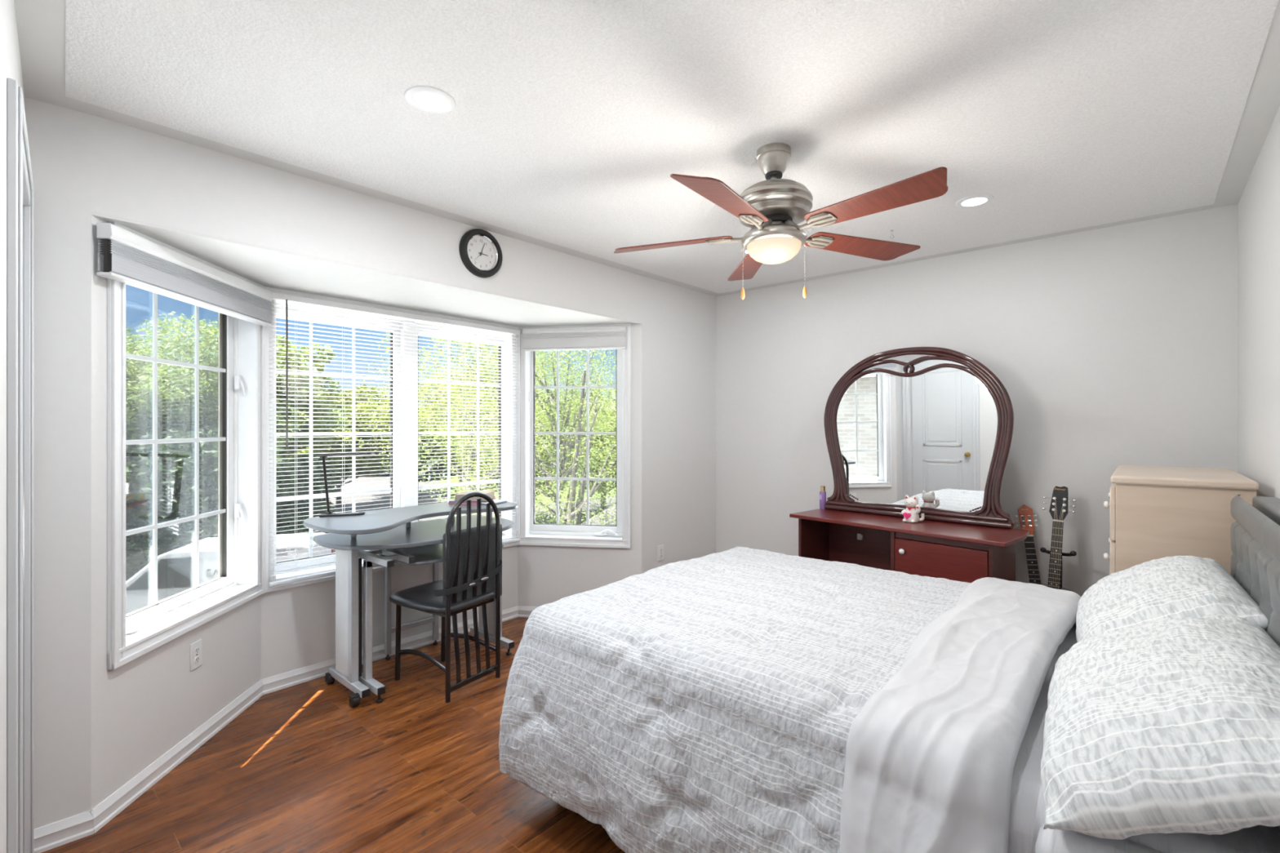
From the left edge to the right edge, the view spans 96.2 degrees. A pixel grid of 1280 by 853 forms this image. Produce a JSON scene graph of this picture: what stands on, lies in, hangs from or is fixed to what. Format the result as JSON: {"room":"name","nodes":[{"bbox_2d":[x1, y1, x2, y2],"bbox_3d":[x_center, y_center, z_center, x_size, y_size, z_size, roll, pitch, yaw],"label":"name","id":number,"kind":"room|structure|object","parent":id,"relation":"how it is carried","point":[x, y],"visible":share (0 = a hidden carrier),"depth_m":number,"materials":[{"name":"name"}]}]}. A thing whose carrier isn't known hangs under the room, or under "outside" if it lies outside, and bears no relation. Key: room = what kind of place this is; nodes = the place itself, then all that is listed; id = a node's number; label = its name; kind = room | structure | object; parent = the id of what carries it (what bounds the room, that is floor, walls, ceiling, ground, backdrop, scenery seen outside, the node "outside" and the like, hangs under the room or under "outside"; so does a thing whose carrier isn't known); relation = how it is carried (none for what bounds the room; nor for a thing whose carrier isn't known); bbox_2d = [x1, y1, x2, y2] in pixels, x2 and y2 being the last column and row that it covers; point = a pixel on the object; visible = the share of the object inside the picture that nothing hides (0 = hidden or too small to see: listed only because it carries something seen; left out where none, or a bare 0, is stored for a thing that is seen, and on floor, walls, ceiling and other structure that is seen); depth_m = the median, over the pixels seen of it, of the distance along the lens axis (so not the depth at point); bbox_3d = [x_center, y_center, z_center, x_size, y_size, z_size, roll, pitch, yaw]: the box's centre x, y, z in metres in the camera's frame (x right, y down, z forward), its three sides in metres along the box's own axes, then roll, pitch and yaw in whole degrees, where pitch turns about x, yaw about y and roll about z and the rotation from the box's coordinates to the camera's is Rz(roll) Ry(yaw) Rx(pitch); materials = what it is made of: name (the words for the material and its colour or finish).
{"room":"bedroom","nodes":[
{"label":"bedroom","id":0,"kind":"room"},
{"bbox_2d":[0,0,24,852],"bbox_3d":[-0.941,0.160,0.725,3.349,2.440,0.130,0,0,45],"label":"wall","id":1,"kind":"structure","parent":0,"point":[10,56],"depth_m":1.18,"materials":[{"name":"paint"}]},
{"bbox_2d":[6,77,33,852],"bbox_3d":[-1.679,0.312,1.514,0.830,2.135,0.097,0,0,45],"label":"door","id":2,"kind":"structure","parent":1,"relation":"in","point":[20,183],"depth_m":1.27,"materials":[{"name":"paint"}]},
{"bbox_2d":[41,617,624,852],"bbox_3d":[0.081,1.480,2.468,4.070,0.200,4.300,0,0,41],"label":"floor","id":3,"kind":"structure","parent":0,"point":[301,769],"depth_m":2.21,"materials":[{"name":"brown wood"}]},
{"bbox_2d":[303,502,517,707],"bbox_3d":[-1.216,0.930,3.234,0.680,0.900,1.158,0,0,41],"label":"computer desk","id":4,"kind":"object","parent":3,"relation":"on","point":[390,537],"visible":0.84,"depth_m":3.00,"materials":[{"name":"silver metal"}]},
{"bbox_2d":[315,451,378,517],"bbox_3d":[-1.585,0.308,3.113,0.331,0.344,0.104,0,0,-11],"label":"desk lamp","id":5,"kind":"object","parent":4,"relation":"on","point":[327,513],"visible":1,"depth_m":3.10,"materials":[{"name":"black metal"}]},
{"bbox_2d":[303,502,517,534],"bbox_3d":[-1.200,0.491,3.220,0.610,0.022,1.158,0,0,41],"label":"desktop","id":6,"kind":"object","parent":4,"relation":"attached to","point":[386,519],"depth_m":3.02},
{"bbox_2d":[376,543,503,565],"bbox_3d":[-1.104,0.698,3.246,0.469,0.015,0.637,0,0,41],"label":"keyboard tray","id":7,"kind":"object","parent":4,"relation":"on","point":[428,554],"depth_m":3.08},
{"bbox_2d":[448,497,497,504],"bbox_3d":[-1.062,0.475,3.668,0.200,0.010,0.270,0,0,10],"label":"magazine","id":8,"kind":"object","parent":4,"relation":"on","point":[494,498],"visible":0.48,"depth_m":3.54,"materials":[{"name":"grey paper"}]},
{"bbox_2d":[448,496,495,502],"bbox_3d":[-1.065,0.466,3.665,0.200,0.009,0.260,0,0,6],"label":"notebook","id":9,"kind":"object","parent":8,"relation":"on","point":[451,501],"visible":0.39,"depth_m":3.54,"materials":[{"name":"paper"}]},
{"bbox_2d":[454,490,493,501],"bbox_3d":[-1.051,0.441,3.674,0.185,0.040,0.235,0,0,1],"label":"open textbook","id":10,"kind":"object","parent":9,"relation":"on","point":[490,493],"visible":0.71,"depth_m":3.61,"materials":[{"name":"beige paper"}]},
{"bbox_2d":[480,498,507,505],"bbox_3d":[-0.919,0.473,3.596,0.100,0.014,0.170,0,0,21],"label":"tablet","id":11,"kind":"object","parent":4,"relation":"on","point":[496,501],"visible":0.58,"depth_m":3.58,"materials":[{"name":"plastic"}]},
{"bbox_2d":[388,492,502,702],"bbox_3d":[-1.060,0.863,3.164,0.521,1.034,0.463,0,0,33],"label":"dining chair","id":12,"kind":"object","parent":3,"relation":"on","point":[472,557],"visible":1,"depth_m":3.05,"materials":[{"name":"black metal"}]},
{"bbox_2d":[442,523,502,604],"bbox_3d":[-0.897,0.755,3.103,0.048,0.420,0.390,0,0,33],"label":"cloth","id":13,"kind":"object","parent":12,"relation":"on","point":[488,586],"depth_m":3.06,"materials":[{"name":"grey fabric"}]},
{"bbox_2d":[523,494,1279,852],"bbox_3d":[0.785,0.805,1.992,2.117,1.150,1.568,0,0,41],"label":"bed","id":14,"kind":"object","parent":3,"relation":"on","point":[1255,531],"visible":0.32,"depth_m":1.17,"materials":[{"name":"white fabric"}]},
{"bbox_2d":[498,546,1080,852],"bbox_3d":[0.603,0.940,2.216,1.699,0.698,1.802,0,0,41],"label":"comforter","id":15,"kind":"object","parent":14,"relation":"on","point":[737,700],"visible":0.98,"depth_m":1.61,"materials":[{"name":"white fabric"}]},
{"bbox_2d":[1040,613,1279,839],"bbox_3d":[1.107,0.583,1.203,0.419,0.303,0.820,0,0,38],"label":"pillow","id":16,"kind":"object","parent":14,"relation":"on","point":[1167,725],"visible":1,"depth_m":0.99,"materials":[{"name":"white fabric"}]},
{"bbox_2d":[1075,555,1268,642],"bbox_3d":[1.611,0.572,1.793,0.398,0.311,0.741,0,0,39],"label":"pillow","id":17,"kind":"object","parent":14,"relation":"on","point":[1175,586],"visible":0.62,"depth_m":1.64,"materials":[{"name":"white fabric"}]},
{"bbox_2d":[789,508,1029,582],"bbox_3d":[1.510,0.965,3.319,0.470,0.830,1.200,0,0,-41],"label":"dresser","id":18,"kind":"object","parent":3,"relation":"on","point":[957,552],"visible":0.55,"depth_m":3.11,"materials":[{"name":"brown wood"}]},
{"bbox_2d":[819,485,826,509],"bbox_3d":[1.219,0.473,3.830,0.042,0.154,0.042,0,0,41],"label":"spray bottle","id":19,"kind":"object","parent":18,"relation":"on","point":[822,493],"visible":1,"depth_m":3.81,"materials":[{"name":"purple plastic"}]},
{"bbox_2d":[901,494,924,523],"bbox_3d":[1.567,0.473,3.306,0.091,0.155,0.108,0,0,-43],"label":"cat figurine","id":20,"kind":"object","parent":18,"relation":"on","point":[910,514],"visible":1,"depth_m":3.29,"materials":[{"name":"white ceramic"}]},
{"bbox_2d":[823,346,1014,528],"bbox_3d":[1.619,0.038,3.454,1.081,1.022,0.075,0,0,45],"label":"dresser mirror","id":21,"kind":"object","parent":18,"relation":"on","point":[937,428],"visible":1,"depth_m":3.40,"materials":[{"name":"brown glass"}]},
{"bbox_2d":[1015,504,1040,583],"bbox_3d":[2.233,0.907,3.169,0.349,0.934,0.122,0,0,34],"label":"guitar","id":22,"kind":"object","parent":3,"relation":"on","point":[1024,511],"visible":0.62,"depth_m":3.19,"materials":[{"name":"wood"}]},
{"bbox_2d":[1040,547,1076,586],"bbox_3d":[2.220,1.008,3.041,0.359,0.732,0.230,0,0,41],"label":"guitar stand","id":23,"kind":"object","parent":3,"relation":"on","point":[1071,553],"visible":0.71,"depth_m":3.05,"materials":[{"name":"black metal"}]},
{"bbox_2d":[1036,485,1080,596],"bbox_3d":[2.164,0.820,3.038,0.376,1.007,0.141,0,0,34],"label":"acoustic guitar","id":24,"kind":"object","parent":23,"relation":"on","point":[1058,510],"visible":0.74,"depth_m":3.02,"materials":[{"name":"black paint"}]},
{"bbox_2d":[1102,465,1259,574],"bbox_3d":[2.234,0.785,2.420,0.426,1.190,0.835,0,0,41],"label":"dresser","id":25,"kind":"object","parent":3,"relation":"on","point":[1157,512],"visible":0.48,"depth_m":2.14,"materials":[{"name":"beige wood"}]},
{"bbox_2d":[91,214,641,809],"bbox_3d":[-1.245,0.305,3.284,0.900,2.150,3.008,0,0,41],"label":"wall","id":26,"kind":"structure","parent":0,"point":[142,708],"depth_m":2.63,"materials":[{"name":"paint"}]},
{"bbox_2d":[89,680,263,833],"bbox_3d":[-1.901,1.342,2.455,0.016,0.076,1.018,0,0,-5],"label":"baseboard","id":27,"kind":"structure","parent":26,"relation":"attached to","point":[110,807],"depth_m":2.30,"materials":[{"name":"white paint"}]},
{"bbox_2d":[106,221,265,670],"bbox_3d":[-1.966,0.068,2.481,0.162,1.575,0.943,0,0,-5],"label":"window","id":28,"kind":"structure","parent":26,"relation":"in","point":[241,512],"depth_m":2.62,"materials":[{"name":"white paint"}]},
{"bbox_2d":[96,222,272,326],"bbox_3d":[-1.869,-0.605,2.455,0.052,0.180,0.999,0,0,-5],"label":"cellular shade","id":29,"kind":"object","parent":28,"relation":"attached to","point":[125,256],"visible":1,"depth_m":2.27,"materials":[{"name":"white fabric"}]},
{"bbox_2d":[190,639,201,671],"bbox_3d":[-1.905,0.981,2.469,0.009,0.114,0.070,0,0,-5],"label":"wall outlet","id":30,"kind":"object","parent":26,"relation":"attached to","point":[195,647],"visible":1,"depth_m":2.46,"materials":[{"name":"white plastic"}]},
{"bbox_2d":[194,646,199,653],"bbox_3d":[-1.903,0.961,2.469,0.002,0.024,0.030,0,0,-5],"label":"socket","id":31,"kind":"object","parent":30,"relation":"attached to","point":[197,649],"depth_m":2.47,"materials":[{"name":"white paint"}]},
{"bbox_2d":[194,656,199,662],"bbox_3d":[-1.903,1.001,2.469,0.002,0.024,0.030,0,0,-5],"label":"socket","id":32,"kind":"object","parent":30,"relation":"attached to","point":[197,659],"depth_m":2.47,"materials":[{"name":"white paint"}]},
{"bbox_2d":[261,605,518,694],"bbox_3d":[-1.415,1.342,3.564,0.016,0.076,1.615,0,0,41],"label":"baseboard","id":33,"kind":"structure","parent":26,"relation":"attached to","point":[271,684],"depth_m":3.21,"materials":[{"name":"white paint"}]},
{"bbox_2d":[265,286,518,592],"bbox_3d":[-1.462,0.068,3.605,0.162,1.575,1.607,0,0,41],"label":"window","id":34,"kind":"structure","parent":26,"relation":"in","point":[268,527],"depth_m":3.58,"materials":[{"name":"white paint"}]},
{"bbox_2d":[268,292,519,586],"bbox_3d":[-1.379,0.065,3.533,0.050,1.510,1.564,0,0,41],"label":"blind","id":35,"kind":"object","parent":34,"relation":"attached to","point":[279,296],"visible":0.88,"depth_m":3.36,"materials":[{"name":"white plastic"}]},
{"bbox_2d":[517,605,537,617],"bbox_3d":[-0.434,1.342,4.098,0.924,0.076,0.016,0,0,9],"label":"baseboard","id":36,"kind":"structure","parent":26,"relation":"attached to","point":[523,611],"depth_m":4.16,"materials":[{"name":"white paint"}]},
{"bbox_2d":[518,324,631,548],"bbox_3d":[-0.465,0.068,4.166,0.830,1.575,0.162,0,0,9],"label":"window","id":37,"kind":"structure","parent":26,"relation":"in","point":[619,536],"depth_m":4.16,"materials":[{"name":"white paint"}]},
{"bbox_2d":[522,324,626,351],"bbox_3d":[-0.470,-0.627,4.088,0.752,0.165,0.042,0,0,9],"label":"cellular shade","id":38,"kind":"object","parent":37,"relation":"attached to","point":[589,337],"visible":1,"depth_m":4.07,"materials":[{"name":"white fabric"}]},
{"bbox_2d":[91,211,641,326],"bbox_3d":[-1.269,-0.726,3.295,0.950,0.012,2.804,0,0,41],"label":"ceiling","id":39,"kind":"structure","parent":0,"point":[266,266],"depth_m":2.93,"materials":[{"name":"paint"}]},
{"bbox_2d":[24,96,715,829],"bbox_3d":[-0.755,0.160,3.279,0.149,2.440,4.064,0,0,42],"label":"wall","id":40,"kind":"structure","parent":0,"point":[82,163],"depth_m":2.14,"materials":[{"name":"paint"}]},
{"bbox_2d":[33,809,93,852],"bbox_3d":[-1.913,1.342,1.896,0.161,0.076,0.016,0,0,-44],"label":"baseboard","id":41,"kind":"structure","parent":40,"relation":"attached to","point":[65,831],"depth_m":1.90,"materials":[{"name":"white paint"}]},
{"bbox_2d":[458,228,502,277],"bbox_3d":[-0.843,-0.925,3.066,0.034,0.254,0.254,0,0,41],"label":"wall clock","id":42,"kind":"object","parent":40,"relation":"attached to","point":[480,252],"visible":1,"depth_m":3.06,"materials":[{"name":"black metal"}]},
{"bbox_2d":[657,544,663,561],"bbox_3d":[0.152,0.920,4.179,0.009,0.114,0.070,0,0,43],"label":"wall outlet","id":43,"kind":"object","parent":40,"relation":"attached to","point":[660,548],"visible":1,"depth_m":4.17,"materials":[{"name":"white plastic"}]},
{"bbox_2d":[13,0,1279,296],"bbox_3d":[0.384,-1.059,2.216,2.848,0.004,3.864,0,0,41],"label":"ceiling","id":44,"kind":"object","parent":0,"point":[570,123],"visible":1,"depth_m":1.85,"materials":[{"name":"white paint"}]},
{"bbox_2d":[404,85,455,113],"bbox_3d":[-0.678,-1.053,1.859,0.156,0.008,0.156,0,0,41],"label":"recessed light","id":45,"kind":"object","parent":44,"relation":"attached to","point":[428,99],"visible":1,"depth_m":1.85,"materials":[{"name":"white paint"}]},
{"bbox_2d":[741,248,747,254],"bbox_3d":[0.685,-1.053,3.454,0.156,0.008,0.156,0,0,41],"label":"recessed light","id":46,"kind":"object","parent":44,"relation":"attached to","point":[744,251],"visible":0.25,"depth_m":3.46,"materials":[{"name":"white paint"}]},
{"bbox_2d":[613,142,948,299],"bbox_3d":[0.487,-0.772,2.160,1.268,0.570,1.233,0,0,41],"label":"ceiling fan","id":47,"kind":"object","parent":44,"relation":"hanging from","point":[773,207],"visible":1,"depth_m":2.10,"materials":[{"name":"brown wood"}]},
{"bbox_2d":[955,194,993,207],"bbox_3d":[1.565,-1.053,2.691,0.156,0.008,0.156,0,0,41],"label":"recessed light","id":48,"kind":"object","parent":44,"relation":"attached to","point":[976,200],"visible":1,"depth_m":2.68,"materials":[{"name":"white paint"}]},
{"bbox_2d":[715,204,1238,596],"bbox_3d":[1.758,0.160,3.776,3.270,2.440,0.130,0,0,41],"label":"wall","id":49,"kind":"structure","parent":0,"point":[1111,347],"depth_m":3.26,"materials":[{"name":"paint"}]},
{"bbox_2d":[1238,106,1279,498],"bbox_3d":[1.540,0.160,1.144,0.130,2.440,4.150,0,0,41],"label":"wall","id":50,"kind":"structure","parent":0,"point":[1259,204],"depth_m":2.21,"materials":[{"name":"paint"}]},
{"label":"outside","id":51,"kind":"structure","parent":0,"visible":0},
{"bbox_2d":[328,466,456,521],"bbox_3d":[-22.868,4.657,51.574,11.014,0.045,57.018,0,0,-25],"label":"driveway","id":52,"kind":"structure","parent":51,"point":[382,477],"depth_m":37.94,"materials":[{"name":"grey concrete"}]},
{"bbox_2d":[288,383,390,507],"bbox_3d":[-16.610,1.084,32.725,6.215,7.192,6.692,0,0,41],"label":"shade tree","id":53,"kind":"object","parent":52,"relation":"on","point":[362,459],"visible":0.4,"depth_m":32.35,"materials":[{"name":"green plant"}]},
{"bbox_2d":[364,396,455,471],"bbox_3d":[-15.976,1.289,38.238,6.948,6.781,7.069,0,0,-22],"label":"shade tree","id":54,"kind":"object","parent":52,"relation":"on","point":[428,438],"visible":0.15,"depth_m":37.10,"materials":[{"name":"green plant"}]},
{"bbox_2d":[418,460,447,481],"bbox_3d":[-18.560,3.870,50.015,1.860,1.620,4.430,0,0,5],"label":"car","id":55,"kind":"object","parent":52,"relation":"on","point":[435,468],"visible":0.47,"depth_m":49.69,"materials":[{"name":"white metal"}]},
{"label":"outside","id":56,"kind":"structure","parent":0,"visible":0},
{"bbox_3d":[-0.749,4.665,13.946,11.700,0.030,100.000,0,0,41],"label":"forecourt","id":57,"kind":"object","parent":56,"visible":0},
{"bbox_2d":[332,329,599,515],"bbox_3d":[-3.241,0.919,11.571,4.745,7.522,5.009,0,0,-42],"label":"tree","id":58,"kind":"object","parent":57,"relation":"on","point":[468,470],"visible":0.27,"depth_m":11.45,"materials":[{"name":"green plant"}]},
{"bbox_2d":[363,338,616,525],"bbox_3d":[-1.186,0.947,8.580,5.323,7.481,4.647,0,0,-30],"label":"tree","id":59,"kind":"object","parent":57,"relation":"on","point":[573,513],"visible":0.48,"depth_m":8.59,"materials":[{"name":"green plant"}]},
{"bbox_2d":[580,504,616,525],"bbox_3d":[-0.311,3.055,9.499,1.487,3.251,3.061,0,0,25],"label":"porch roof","id":60,"kind":"structure","parent":57,"relation":"on","point":[594,522],"depth_m":10.05,"materials":[{"name":"white"}]},
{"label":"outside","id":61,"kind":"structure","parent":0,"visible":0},
{"bbox_2d":[125,471,616,549],"bbox_3d":[-37.200,4.830,59.148,126.100,0.300,220.000,0,0,41],"label":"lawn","id":62,"kind":"structure","parent":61,"point":[454,489],"depth_m":42.24,"materials":[{"name":"green plant"}]},
{"bbox_2d":[125,420,285,575],"bbox_3d":[-15.786,2.458,18.297,8.003,5.493,3.393,0,0,-18],"label":"hedge","id":63,"kind":"object","parent":62,"relation":"on","point":[175,500],"visible":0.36,"depth_m":17.97,"materials":[{"name":"green plant"}]},
{"bbox_2d":[125,532,333,614],"bbox_3d":[-9.980,3.690,13.502,4.582,1.979,1.910,0,0,-13],"label":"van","id":64,"kind":"object","parent":62,"relation":"on","point":[175,567],"visible":0.32,"depth_m":12.62,"materials":[{"name":"white paint"}]},
{"bbox_2d":[215,335,349,460],"bbox_3d":[-15.348,0.400,24.978,6.107,8.560,5.206,0,0,41],"label":"shade tree","id":65,"kind":"object","parent":62,"relation":"on","point":[291,443],"visible":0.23,"depth_m":24.36,"materials":[{"name":"green plant"}]},
{"bbox_2d":[275,450,339,534],"bbox_3d":[-13.769,3.035,22.374,2.313,4.172,5.376,0,0,9],"label":"hedge","id":66,"kind":"object","parent":62,"relation":"on","point":[304,460],"visible":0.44,"depth_m":22.38,"materials":[{"name":"green plant"}]},
{"bbox_2d":[277,430,616,476],"bbox_3d":[-18.244,2.239,55.990,49.761,6.152,5.824,0,0,-10],"label":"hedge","id":67,"kind":"object","parent":62,"relation":"on","point":[438,458],"visible":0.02,"depth_m":54.29,"materials":[{"name":"green plant"}]},
{"bbox_2d":[418,379,484,488],"bbox_3d":[-13.628,0.548,44.294,7.768,8.264,7.790,0,0,41],"label":"shade tree","id":68,"kind":"object","parent":62,"relation":"on","point":[440,388],"visible":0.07,"depth_m":43.12,"materials":[{"name":"green plant"}]},
{"bbox_2d":[538,400,616,413],"bbox_3d":[-8.186,0.750,72.000,11.800,7.860,9.800,0,0,0],"label":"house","id":69,"kind":"structure","parent":62,"relation":"on","point":[542,401],"depth_m":70.95,"materials":[{"name":"white"}]},
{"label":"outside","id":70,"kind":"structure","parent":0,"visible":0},
{"bbox_2d":[125,494,616,581],"bbox_3d":[-3.605,4.670,29.737,9.400,0.020,220.000,0,0,41],"label":"street","id":71,"kind":"structure","parent":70,"point":[607,500],"depth_m":31.54,"materials":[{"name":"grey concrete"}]},
{"bbox_2d":[125,311,218,475],"bbox_3d":[-17.067,0.400,19.673,6.685,8.559,6.358,0,0,-32],"label":"shade tree","id":72,"kind":"object","parent":71,"relation":"on","point":[140,376],"visible":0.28,"depth_m":18.99,"materials":[{"name":"green plant"}]},
{"bbox_2d":[125,318,309,465],"bbox_3d":[-16.456,0.320,21.966,7.442,8.720,6.740,0,0,41],"label":"shade tree","id":73,"kind":"object","parent":71,"relation":"on","point":[202,362],"visible":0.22,"depth_m":20.02,"materials":[{"name":"green plant"}]},
{"bbox_2d":[444,387,607,496],"bbox_3d":[-5.441,1.303,27.626,7.594,6.754,7.745,0,0,-20],"label":"shade tree","id":74,"kind":"object","parent":71,"relation":"on","point":[544,458],"visible":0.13,"depth_m":25.68,"materials":[{"name":"green plant"}]},
{"bbox_2d":[536,387,616,512],"bbox_3d":[-1.623,1.282,30.121,8.614,6.795,8.186,0,0,12],"label":"shade tree","id":75,"kind":"object","parent":71,"relation":"on","point":[602,439],"visible":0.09,"depth_m":28.50,"materials":[{"name":"green plant"}]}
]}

